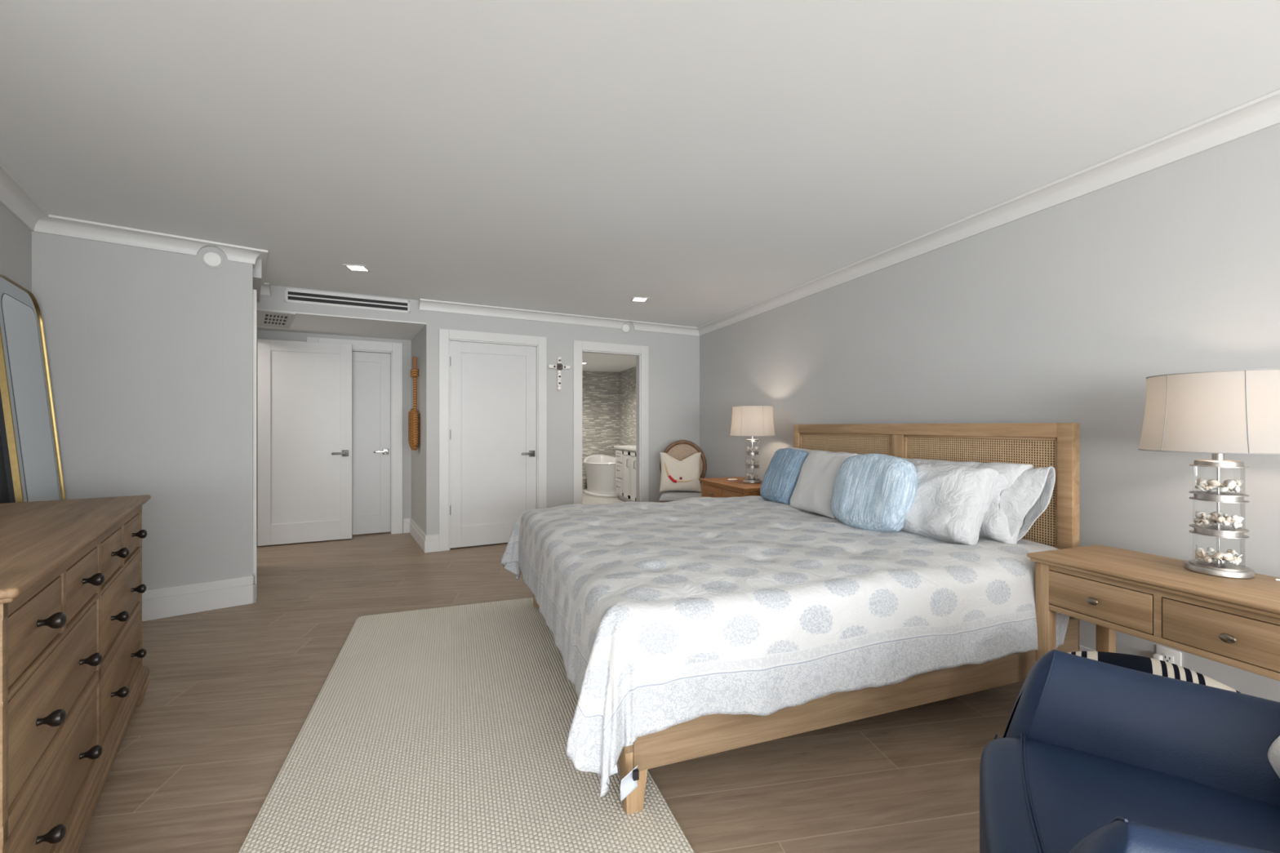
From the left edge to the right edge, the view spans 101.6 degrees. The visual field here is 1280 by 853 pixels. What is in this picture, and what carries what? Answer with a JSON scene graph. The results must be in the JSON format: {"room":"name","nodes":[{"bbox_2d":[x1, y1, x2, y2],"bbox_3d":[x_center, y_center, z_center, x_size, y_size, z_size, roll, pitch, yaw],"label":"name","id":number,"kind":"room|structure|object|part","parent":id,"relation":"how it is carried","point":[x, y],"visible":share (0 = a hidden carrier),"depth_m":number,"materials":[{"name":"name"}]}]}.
{"room":"bedroom","nodes":[
{"label":"bedroom","id":0,"kind":"room"},
{"bbox_2d":[0,203,31,503],"bbox_3d":[-2.493,0.005,1.620,0.120,2.350,3.301,0,0,-37],"label":"wall","id":1,"kind":"structure","parent":0,"point":[15,238],"depth_m":2.66,"materials":[{"name":"paint"}]},
{"bbox_2d":[31,231,253,591],"bbox_3d":[-3.012,0.005,3.232,0.985,2.350,0.100,0,0,-37],"label":"wall","id":2,"kind":"structure","parent":0,"point":[149,352],"depth_m":3.21,"materials":[{"name":"paint"}]},
{"bbox_2d":[0,162,271,295],"bbox_3d":[-2.598,-1.125,2.265,1.043,0.087,4.210,0,0,-20],"label":"trim","id":3,"kind":"structure","parent":2,"relation":"attached to","point":[14,197],"depth_m":3.04,"materials":[{"name":"wood"}]},
{"bbox_2d":[142,573,256,621],"bbox_3d":[-2.988,1.090,3.214,1.003,0.180,0.078,0,0,-37],"label":"baseboard","id":4,"kind":"structure","parent":2,"relation":"attached to","point":[165,602],"depth_m":3.31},
{"bbox_2d":[200,250,223,268],"bbox_3d":[-2.750,-1.073,3.356,0.116,0.116,0.017,0,0,-37],"label":"sprinkler cover","id":5,"kind":"object","parent":2,"relation":"attached to","point":[210,259],"visible":1,"depth_m":3.35,"materials":[{"name":"paint"}]},
{"bbox_3d":[-2.750,-1.073,3.356,0.092,0.092,0.017,0,0,-37],"label":"plate","id":6,"kind":"part","parent":5,"relation":"part of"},
{"bbox_2d":[253,259,261,302],"bbox_3d":[-3.809,0.005,4.114,1.300,2.350,2.269,0,0,-37],"label":"wall","id":7,"kind":"structure","parent":0,"point":[257,270],"depth_m":3.61,"materials":[{"name":"paint"}]},
{"bbox_2d":[256,329,411,533],"bbox_3d":[-3.215,0.080,5.526,1.646,2.200,0.120,0,0,-27],"label":"wall","id":8,"kind":"structure","parent":0,"point":[260,334],"depth_m":5.77,"materials":[{"name":"paint"}]},
{"bbox_2d":[256,518,409,546],"bbox_3d":[-3.183,1.100,5.464,1.446,0.160,0.018,0,0,-27],"label":"baseboard","id":9,"kind":"structure","parent":8,"relation":"attached to","point":[406,521],"depth_m":5.76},
{"bbox_2d":[306,337,402,533],"bbox_3d":[-3.043,0.133,5.603,0.890,2.095,0.140,0,0,-27],"label":"trim","id":10,"kind":"structure","parent":8,"relation":"attached to","point":[395,349],"depth_m":5.71,"materials":[{"name":"wood"}]},
{"bbox_2d":[351,351,391,534],"bbox_3d":[-3.050,0.183,5.615,0.665,1.970,0.094,0,0,-27],"label":"door","id":11,"kind":"structure","parent":8,"relation":"in","point":[371,371],"depth_m":5.69,"materials":[{"name":"white wood"}]},
{"bbox_3d":[-2.829,0.280,5.708,0.148,0.064,0.058,0,0,-27],"label":"handle","id":12,"kind":"part","parent":11,"relation":"part of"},
{"bbox_2d":[256,308,426,340],"bbox_3d":[-2.952,-0.960,5.046,1.556,0.010,1.174,0,0,-27],"label":"ceiling","id":13,"kind":"structure","parent":0,"point":[302,322],"depth_m":5.02,"materials":[{"name":"paint"}]},
{"bbox_2d":[256,308,295,328],"bbox_3d":[-3.256,-0.949,4.644,0.270,0.012,0.800,0,0,-37],"label":"ceiling vent","id":14,"kind":"object","parent":13,"relation":"in","point":[271,318],"visible":0.86,"depth_m":4.59,"materials":[{"name":"metal"}]},
{"bbox_2d":[256,284,426,323],"bbox_3d":[-2.952,-1.067,5.046,1.556,0.205,1.174,0,0,-27],"label":"wall","id":15,"kind":"structure","parent":0,"point":[276,301],"depth_m":4.54,"materials":[{"name":"paint"}]},
{"bbox_2d":[284,288,410,313],"bbox_3d":[-2.548,-1.100,4.593,0.965,0.116,0.008,0,0,-27],"label":"air vent","id":16,"kind":"object","parent":15,"relation":"in","point":[292,295],"visible":1,"depth_m":4.58,"materials":[{"name":"metal"}]},
{"bbox_2d":[411,324,426,534],"bbox_3d":[-2.249,0.110,5.413,0.110,2.140,1.172,0,0,-31],"label":"wall","id":17,"kind":"structure","parent":0,"point":[419,341],"depth_m":5.18,"materials":[{"name":"paint"}]},
{"bbox_2d":[408,356,419,450],"bbox_3d":[-2.292,-0.230,5.287,0.102,0.951,0.296,0,0,-31],"label":"paddle","id":18,"kind":"object","parent":17,"relation":"hanging from","point":[413,415],"visible":1,"depth_m":5.23,"materials":[{"name":"wood"}]},
{"bbox_3d":[-2.292,0.033,5.287,0.102,0.426,0.296,0,0,-31],"label":"blade","id":19,"kind":"part","parent":18,"relation":"part of","materials":[{"name":"wicker"}]},
{"bbox_3d":[-2.282,-0.340,5.294,0.037,0.440,0.037,0,0,-31],"label":"handle","id":20,"kind":"part","parent":18,"relation":"part of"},
{"bbox_2d":[409,518,439,552],"bbox_3d":[-2.225,1.100,5.355,0.130,0.160,1.096,0,0,-31],"label":"baseboard","id":21,"kind":"structure","parent":17,"relation":"attached to","point":[428,544],"depth_m":4.92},
{"bbox_2d":[77,488,1024,852],"bbox_3d":[-0.906,1.228,2.544,9.000,0.104,15.000,0,0,-20],"label":"floor","id":22,"kind":"structure","parent":0,"point":[230,691],"depth_m":1.93,"materials":[{"name":"brown wood"}]},
{"bbox_2d":[0,274,66,502],"bbox_3d":[-3.062,0.234,2.650,0.207,1.895,0.670,0,0,-37],"label":"floor mirror","id":23,"kind":"object","parent":22,"relation":"on","point":[28,424],"visible":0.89,"depth_m":2.58,"materials":[{"name":"gold metal"}]},
{"bbox_2d":[0,494,151,852],"bbox_3d":[-1.900,0.744,1.519,0.547,0.872,1.694,0,0,-37],"label":"dresser","id":24,"kind":"object","parent":22,"relation":"on","point":[73,677],"visible":1,"depth_m":1.39,"materials":[{"name":"brown wood"}]},
{"bbox_3d":[-1.364,0.449,1.172,0.017,0.139,0.367,0,0,-37],"label":"drawer","id":25,"kind":"part","parent":24,"relation":"part of","materials":[{"name":"wood"}]},
{"bbox_3d":[-1.340,0.931,1.185,0.052,0.037,0.037,0,0,-37],"label":"knob","id":26,"kind":"part","parent":24,"relation":"part of","materials":[{"name":"metal"}]},
{"bbox_3d":[-1.340,0.666,1.185,0.052,0.037,0.037,0,0,-37],"label":"knob","id":27,"kind":"part","parent":24,"relation":"part of","materials":[{"name":"metal"}]},
{"bbox_3d":[-1.342,0.445,1.188,0.052,0.037,0.037,0,0,-37],"label":"knob","id":28,"kind":"part","parent":24,"relation":"part of","materials":[{"name":"metal"}]},
{"bbox_3d":[-1.480,0.917,1.326,0.017,0.203,0.754,0,0,-37],"label":"wide drawer","id":29,"kind":"part","parent":24,"relation":"part of","materials":[{"name":"wood"}]},
{"bbox_3d":[-1.480,0.652,1.326,0.017,0.209,0.754,0,0,-37],"label":"wide drawer","id":30,"kind":"part","parent":24,"relation":"part of","materials":[{"name":"wood"}]},
{"bbox_3d":[-1.605,0.449,1.492,0.017,0.139,0.358,0,0,-37],"label":"drawer","id":31,"kind":"part","parent":24,"relation":"part of","materials":[{"name":"wood"}]},
{"bbox_3d":[-1.564,0.931,1.483,0.052,0.037,0.037,0,0,-37],"label":"knob","id":32,"kind":"part","parent":24,"relation":"part of","materials":[{"name":"metal"}]},
{"bbox_3d":[-1.564,0.666,1.483,0.052,0.037,0.037,0,0,-37],"label":"knob","id":33,"kind":"part","parent":24,"relation":"part of","materials":[{"name":"metal"}]},
{"bbox_3d":[-1.583,0.445,1.508,0.052,0.037,0.037,0,0,-37],"label":"knob","id":34,"kind":"part","parent":24,"relation":"part of","materials":[{"name":"metal"}]},
{"bbox_3d":[-1.906,1.086,1.514,0.522,0.048,1.686,0,0,-37],"label":"moulding","id":35,"kind":"part","parent":24,"relation":"part of","materials":[{"name":"wood"}]},
{"bbox_3d":[-1.843,0.449,1.809,0.017,0.139,0.360,0,0,-37],"label":"drawer","id":36,"kind":"part","parent":24,"relation":"part of","materials":[{"name":"wood"}]},
{"bbox_3d":[-1.817,0.666,1.820,0.052,0.037,0.037,0,0,-37],"label":"knob","id":37,"kind":"part","parent":24,"relation":"part of","materials":[{"name":"metal"}]},
{"bbox_3d":[-1.967,0.917,1.975,0.017,0.203,0.756,0,0,-37],"label":"wide drawer","id":38,"kind":"part","parent":24,"relation":"part of","materials":[{"name":"wood"}]},
{"bbox_3d":[-1.817,0.931,1.820,0.052,0.037,0.037,0,0,-37],"label":"knob","id":39,"kind":"part","parent":24,"relation":"part of","materials":[{"name":"metal"}]},
{"bbox_3d":[-1.967,0.652,1.975,0.017,0.209,0.756,0,0,-37],"label":"wide drawer","id":40,"kind":"part","parent":24,"relation":"part of","materials":[{"name":"wood"}]},
{"bbox_3d":[-1.821,0.445,1.826,0.052,0.037,0.037,0,0,-37],"label":"knob","id":41,"kind":"part","parent":24,"relation":"part of","materials":[{"name":"metal"}]},
{"bbox_3d":[-2.084,0.449,2.131,0.017,0.139,0.367,0,0,-37],"label":"drawer","id":42,"kind":"part","parent":24,"relation":"part of","materials":[{"name":"wood"}]},
{"bbox_3d":[-2.051,0.931,2.132,0.052,0.037,0.037,0,0,-37],"label":"knob","id":43,"kind":"part","parent":24,"relation":"part of","materials":[{"name":"metal"}]},
{"bbox_3d":[-2.051,0.666,2.132,0.052,0.037,0.037,0,0,-37],"label":"knob","id":44,"kind":"part","parent":24,"relation":"part of","materials":[{"name":"metal"}]},
{"bbox_3d":[-2.062,0.445,2.147,0.052,0.037,0.037,0,0,-37],"label":"knob","id":45,"kind":"part","parent":24,"relation":"part of","materials":[{"name":"metal"}]},
{"bbox_2d":[238,597,694,852],"bbox_3d":[-0.632,1.173,1.871,1.180,0.013,3.250,0,0,-20],"label":"area rug","id":46,"kind":"object","parent":22,"relation":"on","point":[440,730],"visible":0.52,"depth_m":1.83,"materials":[{"name":"fabric"}]},
{"bbox_2d":[583,454,618,497],"bbox_3d":[-0.582,0.853,9.177,0.800,0.646,1.320,0,0,-20],"label":"bathtub","id":47,"kind":"object","parent":22,"relation":"on","point":[600,469],"visible":0.64,"depth_m":8.73,"materials":[{"name":"ceramic"}]},
{"bbox_2d":[613,444,635,502],"bbox_3d":[-0.002,0.745,8.056,0.532,0.862,1.120,0,0,-20],"label":"bathroom vanity","id":48,"kind":"object","parent":22,"relation":"on","point":[625,455],"visible":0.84,"depth_m":7.98,"materials":[{"name":"wood"}]},
{"bbox_3d":[-0.327,0.961,8.291,0.018,0.250,0.340,0,0,-20],"label":"drawer","id":49,"kind":"part","parent":48,"relation":"part of","materials":[{"name":"wood"}]},
{"bbox_3d":[-0.327,0.701,8.291,0.018,0.230,0.340,0,0,-20],"label":"drawer","id":50,"kind":"part","parent":48,"relation":"part of","materials":[{"name":"wood"}]},
{"bbox_3d":[-0.327,0.476,8.291,0.018,0.180,0.340,0,0,-20],"label":"drawer","id":51,"kind":"part","parent":48,"relation":"part of","materials":[{"name":"wood"}]},
{"bbox_2d":[613,444,635,450],"bbox_3d":[0.005,0.335,8.059,0.517,0.042,1.120,0,0,-20],"label":"countertop","id":52,"kind":"structure","parent":48,"relation":"on","point":[631,447],"depth_m":7.99,"materials":[{"name":"stone"}]},
{"bbox_3d":[-0.210,0.736,7.961,0.018,0.700,0.320,0,0,-20],"label":"cabinet door","id":53,"kind":"part","parent":48,"relation":"part of","materials":[{"name":"wood"}]},
{"bbox_3d":[-0.099,0.736,7.650,0.018,0.700,0.320,0,0,-20],"label":"cabinet door","id":54,"kind":"part","parent":48,"relation":"part of","materials":[{"name":"wood"}]},
{"bbox_2d":[658,440,706,502],"bbox_3d":[0.454,0.666,5.481,0.513,1.029,0.557,0,0,4],"label":"chair","id":55,"kind":"object","parent":22,"relation":"on","point":[680,450],"visible":0.47,"depth_m":5.70,"materials":[{"name":"brown wood"}]},
{"bbox_3d":[0.452,0.765,5.448,0.490,0.040,0.490,0,0,4],"label":"seat frame","id":56,"kind":"part","parent":55,"relation":"part of","materials":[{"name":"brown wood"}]},
{"bbox_3d":[0.452,0.719,5.448,0.490,0.052,0.490,0,0,4],"label":"seat","id":57,"kind":"part","parent":55,"relation":"part of","materials":[{"name":"fabric"}]},
{"bbox_2d":[659,452,701,492],"bbox_3d":[0.427,0.485,5.520,0.440,0.412,0.207,0,0,5],"label":"throw pillow","id":58,"kind":"object","parent":55,"relation":"on","point":[676,474],"visible":1,"depth_m":5.46,"materials":[{"name":"beige fabric"}]},
{"bbox_3d":[0.286,0.455,5.480,0.066,0.151,0.027,0,-17,4],"label":"leg","id":59,"kind":"part","parent":58,"relation":"part of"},
{"bbox_3d":[0.467,0.569,5.429,0.153,0.032,0.023,0,0,5],"label":"arm","id":60,"kind":"part","parent":58,"relation":"part of"},
{"bbox_3d":[0.472,0.435,5.712,0.513,0.567,0.093,0,0,4],"label":"frame","id":61,"kind":"part","parent":55,"relation":"part of","materials":[{"name":"brown wood"}]},
{"bbox_2d":[698,476,762,497],"bbox_3d":[0.922,0.840,4.678,0.475,0.680,0.855,0,0,-20],"label":"side table","id":62,"kind":"object","parent":22,"relation":"on","point":[713,486],"visible":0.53,"depth_m":4.61,"materials":[{"name":"brown wood"}]},
{"bbox_3d":[0.617,0.855,4.975,0.049,0.650,0.049,0,0,-20],"label":"leg","id":63,"kind":"part","parent":62,"relation":"part of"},
{"bbox_3d":[0.671,0.617,4.787,0.018,0.127,0.346,0,0,-20],"label":"drawer","id":64,"kind":"part","parent":62,"relation":"part of","materials":[{"name":"wood"}]},
{"bbox_3d":[0.796,0.617,4.435,0.018,0.127,0.346,0,0,-20],"label":"drawer","id":65,"kind":"part","parent":62,"relation":"part of","materials":[{"name":"wood"}]},
{"bbox_3d":[0.874,0.855,4.255,0.049,0.650,0.049,0,0,-20],"label":"leg","id":66,"kind":"part","parent":62,"relation":"part of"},
{"bbox_2d":[729,404,775,483],"bbox_3d":[1.000,0.154,4.644,0.398,0.690,0.398,0,0,-9],"label":"table lamp","id":67,"kind":"object","parent":62,"relation":"on","point":[752,421],"visible":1,"depth_m":4.51,"materials":[{"name":"fabric"}]},
{"bbox_3d":[1.000,-0.045,4.644,0.394,0.260,0.394,0,0,-7],"label":"lamp shade","id":68,"kind":"part","parent":67,"relation":"part of","materials":[{"name":"white fabric"}]},
{"bbox_2d":[533,422,1079,814],"bbox_3d":[0.605,0.583,2.841,2.095,1.195,1.997,0,0,-20],"label":"bed","id":69,"kind":"object","parent":22,"relation":"on","point":[1039,445],"visible":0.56,"depth_m":2.21,"materials":[{"name":"brown wood"}]},
{"bbox_3d":[-0.657,1.071,3.396,0.080,0.192,0.080,0,0,-20],"label":"leg","id":70,"kind":"part","parent":69,"relation":"part of","materials":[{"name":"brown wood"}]},
{"bbox_3d":[-0.367,0.897,2.491,0.030,0.155,1.990,0,0,-20],"label":"foot rail","id":71,"kind":"part","parent":69,"relation":"part of","materials":[{"name":"wood"}]},
{"bbox_3d":[-0.020,1.071,1.606,0.080,0.192,0.080,0,0,-20],"label":"leg","id":72,"kind":"part","parent":69,"relation":"part of","materials":[{"name":"brown wood"}]},
{"bbox_3d":[1.400,0.415,3.635,0.012,0.729,0.910,0,0,-20],"label":"panel moulding","id":73,"kind":"part","parent":69,"relation":"part of","materials":[{"name":"wicker"}]},
{"bbox_3d":[1.407,0.415,3.638,0.008,0.729,0.912,0,0,-20],"label":"cane panel","id":74,"kind":"part","parent":69,"relation":"part of","materials":[{"name":"wicker"}]},
{"bbox_3d":[0.925,0.928,1.911,2.015,0.217,0.030,0,0,-20],"label":"rail","id":75,"kind":"part","parent":69,"relation":"part of","materials":[{"name":"wood"}]},
{"bbox_3d":[1.564,0.583,3.196,0.050,1.195,1.972,0,0,-20],"label":"headboard frame","id":76,"kind":"part","parent":69,"relation":"part of","materials":[{"name":"brown wood"}]},
{"bbox_3d":[1.725,0.415,2.722,0.012,0.729,0.848,0,0,-20],"label":"panel moulding","id":77,"kind":"part","parent":69,"relation":"part of","materials":[{"name":"wicker"}]},
{"bbox_3d":[1.732,0.415,2.725,0.008,0.729,0.850,0,0,-20],"label":"cane panel","id":78,"kind":"part","parent":69,"relation":"part of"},
{"bbox_3d":[0.604,0.702,2.842,1.975,0.273,1.880,0,0,-20],"label":"mattress","id":79,"kind":"object","parent":69,"relation":"on","visible":0},
{"bbox_2d":[501,495,1069,800],"bbox_3d":[0.469,0.790,2.802,2.183,0.560,2.216,0,0,-20],"label":"comforter","id":80,"kind":"object","parent":79,"relation":"on","point":[660,616],"visible":0.85,"depth_m":1.83,"materials":[{"name":"fabric"}]},
{"bbox_2d":[760,448,808,504],"bbox_3d":[1.007,0.345,3.633,0.240,0.381,0.391,0,0,-13],"label":"throw pillow","id":81,"kind":"object","parent":80,"relation":"on","point":[781,476],"visible":0.8,"depth_m":3.52,"materials":[{"name":"fabric"}]},
{"bbox_2d":[789,450,857,519],"bbox_3d":[1.120,0.345,3.217,0.224,0.373,0.435,0,0,-18],"label":"throw pillow","id":82,"kind":"object","parent":80,"relation":"on","point":[812,492],"visible":0.77,"depth_m":3.17,"materials":[{"name":"white fabric"}]},
{"bbox_2d":[786,447,862,454],"bbox_3d":[1.262,0.353,3.565,0.250,0.388,0.987,0,0,-18],"label":"bed pillow","id":83,"kind":"object","parent":80,"relation":"on","point":[794,448],"visible":0.09,"depth_m":3.74,"materials":[{"name":"white fabric"}]},
{"bbox_2d":[831,453,917,532],"bbox_3d":[1.213,0.345,2.725,0.254,0.402,0.464,0,0,-26],"label":"throw pillow","id":84,"kind":"object","parent":80,"relation":"on","point":[876,492],"visible":0.92,"depth_m":2.62,"materials":[{"name":"fabric"}]},
{"bbox_2d":[900,462,999,545],"bbox_3d":[1.391,0.368,2.629,0.310,0.372,0.676,0,0,-25],"label":"bed pillow","id":85,"kind":"object","parent":80,"relation":"on","point":[951,503],"visible":0.53,"depth_m":2.38,"materials":[{"name":"white fabric"}]},
{"bbox_2d":[898,457,1055,544],"bbox_3d":[1.587,0.358,2.653,0.279,0.377,0.874,0,0,-18],"label":"bed pillow","id":86,"kind":"object","parent":80,"relation":"on","point":[1024,492],"visible":0.46,"depth_m":2.32,"materials":[{"name":"white fabric"}]},
{"bbox_2d":[979,649,1279,852],"bbox_3d":[1.111,0.720,0.828,0.974,0.920,0.761,0,0,31],"label":"armchair","id":87,"kind":"object","parent":22,"relation":"on","point":[1091,756],"visible":1,"depth_m":1.06,"materials":[{"name":"blue leather"}]},
{"bbox_2d":[979,737,1279,852],"bbox_3d":[1.009,0.845,0.893,0.717,0.271,0.530,0,0,31],"label":"seat cushion","id":88,"kind":"object","parent":87,"relation":"on","point":[1037,795],"depth_m":1.01,"materials":[{"name":"blue leather"}]},
{"bbox_3d":[0.935,0.789,0.649,0.811,0.482,0.142,0,0,23],"label":"armrest","id":89,"kind":"part","parent":87,"relation":"part of","materials":[{"name":"blue leather"}]},
{"bbox_2d":[1267,735,1279,777],"bbox_3d":[1.244,0.531,0.814,0.255,0.373,0.397,0,0,31],"label":"throw pillow","id":90,"kind":"object","parent":87,"relation":"on","point":[1273,753],"visible":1,"depth_m":1.00,"materials":[{"name":"fabric"}]},
{"bbox_2d":[1026,544,1279,680],"bbox_3d":[1.863,0.840,1.759,0.450,0.680,0.795,0,0,-20],"label":"side table","id":91,"kind":"object","parent":22,"relation":"on","point":[1232,622],"visible":0.91,"depth_m":1.71,"materials":[{"name":"brown wood"}]},
{"bbox_3d":[1.580,0.855,2.032,0.049,0.650,0.049,0,0,-20],"label":"leg","id":92,"kind":"part","parent":91,"relation":"part of","materials":[{"name":"brown wood"}]},
{"bbox_3d":[1.607,0.620,1.851,0.029,0.027,0.036,0,0,-20],"label":"knob","id":93,"kind":"part","parent":91,"relation":"part of","materials":[{"name":"grey metal"}]},
{"bbox_3d":[1.629,0.617,1.858,0.018,0.127,0.316,0,0,-20],"label":"drawer","id":94,"kind":"part","parent":91,"relation":"part of","materials":[{"name":"brown wood"}]},
{"bbox_3d":[1.923,0.855,2.154,0.049,0.650,0.049,0,0,-20],"label":"leg","id":95,"kind":"part","parent":91,"relation":"part of","materials":[{"name":"brown wood"}]},
{"bbox_2d":[1137,368,1279,578],"bbox_3d":[1.978,0.154,1.785,0.398,0.690,0.398,0,0,-22],"label":"table lamp","id":96,"kind":"object","parent":91,"relation":"on","point":[1219,413],"visible":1,"depth_m":1.72,"materials":[{"name":"fabric"}]},
{"bbox_3d":[1.978,-0.045,1.785,0.394,0.260,0.394,0,0,-20],"label":"lamp shade","id":97,"kind":"part","parent":96,"relation":"part of","materials":[{"name":"white fabric"}]},
{"bbox_2d":[1211,453,1224,460],"bbox_3d":[1.978,0.073,1.785,0.030,0.087,0.030,0,0,-20],"label":"socket","id":98,"kind":"object","parent":96,"relation":"attached to","point":[1214,456],"depth_m":1.78,"materials":[{"name":"silver metal"}]},
{"bbox_3d":[1.978,0.299,1.785,0.008,0.340,0.008,0,0,-20],"label":"rod","id":99,"kind":"part","parent":96,"relation":"part of","materials":[{"name":"silver metal"}]},
{"bbox_3d":[1.744,0.617,1.535,0.018,0.127,0.316,0,0,-20],"label":"drawer","id":100,"kind":"part","parent":91,"relation":"part of","materials":[{"name":"brown wood"}]},
{"bbox_3d":[1.722,0.620,1.527,0.029,0.027,0.036,0,0,-20],"label":"knob","id":101,"kind":"part","parent":91,"relation":"part of","materials":[{"name":"grey metal"}]},
{"bbox_2d":[1067,651,1240,693],"bbox_3d":[1.518,0.940,1.565,0.460,0.474,0.193,0,0,39],"label":"striped cushion","id":102,"kind":"object","parent":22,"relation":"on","point":[1146,664],"visible":0.09,"depth_m":1.55,"materials":[{"name":"fabric"}]},
{"bbox_2d":[426,310,699,535],"bbox_3d":[-0.614,0.005,5.636,3.151,2.350,0.080,0,0,-27],"label":"wall","id":103,"kind":"structure","parent":0,"point":[673,358],"depth_m":5.52,"materials":[{"name":"paint"}]},
{"bbox_2d":[439,328,546,551],"bbox_3d":[-1.459,0.130,5.214,1.044,2.100,0.140,0,0,-27],"label":"trim","id":104,"kind":"structure","parent":103,"relation":"attached to","point":[446,335],"depth_m":4.98,"materials":[{"name":"wood"}]},
{"bbox_2d":[449,340,536,548],"bbox_3d":[-1.442,0.175,5.167,0.852,1.986,0.094,0,0,-27],"label":"door","id":105,"kind":"structure","parent":103,"relation":"in","point":[493,386],"depth_m":5.17,"materials":[{"name":"white wood"}]},
{"bbox_3d":[-1.134,0.280,5.305,0.148,0.064,0.058,0,0,-27],"label":"handle","id":106,"kind":"part","parent":105,"relation":"part of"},
{"bbox_2d":[547,356,570,391],"bbox_3d":[-0.841,-0.550,5.450,0.245,0.357,0.044,0,0,-27],"label":"wall cross","id":107,"kind":"object","parent":103,"relation":"attached to","point":[559,366],"visible":1,"depth_m":5.44,"materials":[{"name":"wood"}]},
{"bbox_2d":[556,363,563,370],"bbox_3d":[-0.837,-0.620,5.440,0.072,0.075,0.022,0,0,-27],"label":"flower","id":108,"kind":"object","parent":107,"relation":"on","point":[559,366],"depth_m":5.44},
{"bbox_2d":[573,340,648,504],"bbox_3d":[-0.325,0.136,5.774,0.902,2.089,0.100,0,0,-27],"label":"trim","id":109,"kind":"structure","parent":103,"relation":"attached to","point":[579,347],"depth_m":5.71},
{"bbox_2d":[621,323,630,333],"bbox_3d":[-0.157,-1.094,5.817,0.116,0.116,0.017,0,0,-27],"label":"sprinkler cover","id":110,"kind":"object","parent":103,"relation":"attached to","point":[625,328],"visible":1,"depth_m":5.81,"materials":[{"name":"paint"}]},
{"bbox_3d":[-0.157,-1.094,5.817,0.092,0.092,0.017,0,0,-27],"label":"plate","id":111,"kind":"part","parent":110,"relation":"part of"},
{"bbox_2d":[582,370,618,488],"bbox_3d":[-1.350,0.030,9.710,2.170,2.300,0.100,0,0,-20],"label":"wall","id":112,"kind":"structure","parent":0,"point":[600,389],"depth_m":9.86,"materials":[{"name":"tile"}]},
{"bbox_2d":[582,352,635,372],"bbox_3d":[-0.696,-1.077,7.767,2.100,0.085,4.100,0,0,-20],"label":"ceiling","id":113,"kind":"structure","parent":0,"point":[596,362],"depth_m":8.42,"materials":[{"name":"paint"}]},
{"bbox_2d":[618,366,635,445],"bbox_3d":[0.262,0.030,8.267,0.100,2.300,3.900,0,0,-20],"label":"wall","id":114,"kind":"structure","parent":0,"point":[627,378],"depth_m":9.50,"materials":[{"name":"tile"}]},
{"bbox_2d":[0,0,1279,327],"bbox_3d":[-0.430,-1.220,0.908,6.200,0.100,9.600,0,0,-20],"label":"ceiling","id":115,"kind":"structure","parent":0,"point":[706,161],"depth_m":1.98,"materials":[{"name":"paint"}]},
{"bbox_2d":[342,263,371,271],"bbox_3d":[-2.087,-1.167,3.853,0.154,0.006,0.154,0,0,-12],"label":"recessed light","id":116,"kind":"object","parent":115,"relation":"in","point":[350,267],"visible":1,"depth_m":3.85,"materials":[{"name":"white"}]},
{"bbox_2d":[630,297,649,302],"bbox_3d":[-0.003,-1.167,4.808,0.154,0.006,0.154,0,0,-12],"label":"recessed light","id":117,"kind":"object","parent":115,"relation":"in","point":[633,299],"visible":1,"depth_m":4.79,"materials":[{"name":"white"}]},
{"bbox_2d":[699,123,1279,702],"bbox_3d":[2.340,0.005,1.895,0.120,2.350,9.400,0,0,-20],"label":"wall","id":118,"kind":"structure","parent":0,"point":[1063,313],"depth_m":2.44,"materials":[{"name":"paint"}]},
{"bbox_2d":[418,88,1279,336],"bbox_3d":[0.817,-1.125,1.390,3.088,0.087,9.271,0,0,-20],"label":"trim","id":119,"kind":"structure","parent":118,"relation":"attached to","point":[1262,113],"depth_m":2.75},
{"bbox_2d":[1079,644,1096,651],"bbox_3d":[2.263,1.105,1.905,0.018,0.150,9.270,0,0,-20],"label":"baseboard","id":120,"kind":"structure","parent":118,"relation":"attached to","point":[1082,648],"depth_m":2.43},
{"bbox_2d":[1155,644,1182,666],"bbox_3d":[2.178,0.977,2.151,0.013,0.120,0.080,0,0,-20],"label":"wall outlet","id":121,"kind":"object","parent":118,"relation":"attached to","point":[1170,655],"visible":0.41,"depth_m":2.14,"materials":[{"name":"plastic"}]},
{"bbox_2d":[1152,653,1163,660],"bbox_3d":[2.147,1.060,2.163,0.030,0.225,0.024,0,0,-20],"label":"lamp cord","id":122,"kind":"object","parent":121,"relation":"attached to","point":[1157,656],"visible":0.4,"depth_m":2.16,"materials":[{"name":"plastic"}]},
{"bbox_2d":[1162,653,1173,663],"bbox_3d":[2.176,0.977,2.150,0.006,0.072,0.036,0,0,-20],"label":"socket","id":123,"kind":"object","parent":121,"relation":"attached to","point":[1167,657],"depth_m":2.15,"materials":[{"name":"plastic"}]},
{"bbox_3d":[-3.295,0.005,4.345,0.696,2.350,1.957,0,0,-20],"label":"wall","id":124,"kind":"structure","parent":0,"visible":0},
{"bbox_2d":[253,289,256,582],"bbox_3d":[-2.646,0.125,3.582,0.022,2.110,0.080,0,0,-37],"label":"trim","id":125,"kind":"structure","parent":124,"relation":"attached to","point":[254,291],"depth_m":3.55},
{"bbox_2d":[257,338,351,546],"bbox_3d":[-3.355,0.159,5.244,0.806,2.018,0.094,0,0,-26],"label":"door","id":126,"kind":"structure","parent":124,"relation":"in","point":[304,388],"depth_m":5.25,"materials":[{"name":"white wood"}]},
{"bbox_3d":[-3.078,0.280,5.357,0.148,0.064,0.058,0,0,-26],"label":"handle","id":127,"kind":"part","parent":126,"relation":"part of","materials":[{"name":"metal"}]}
]}

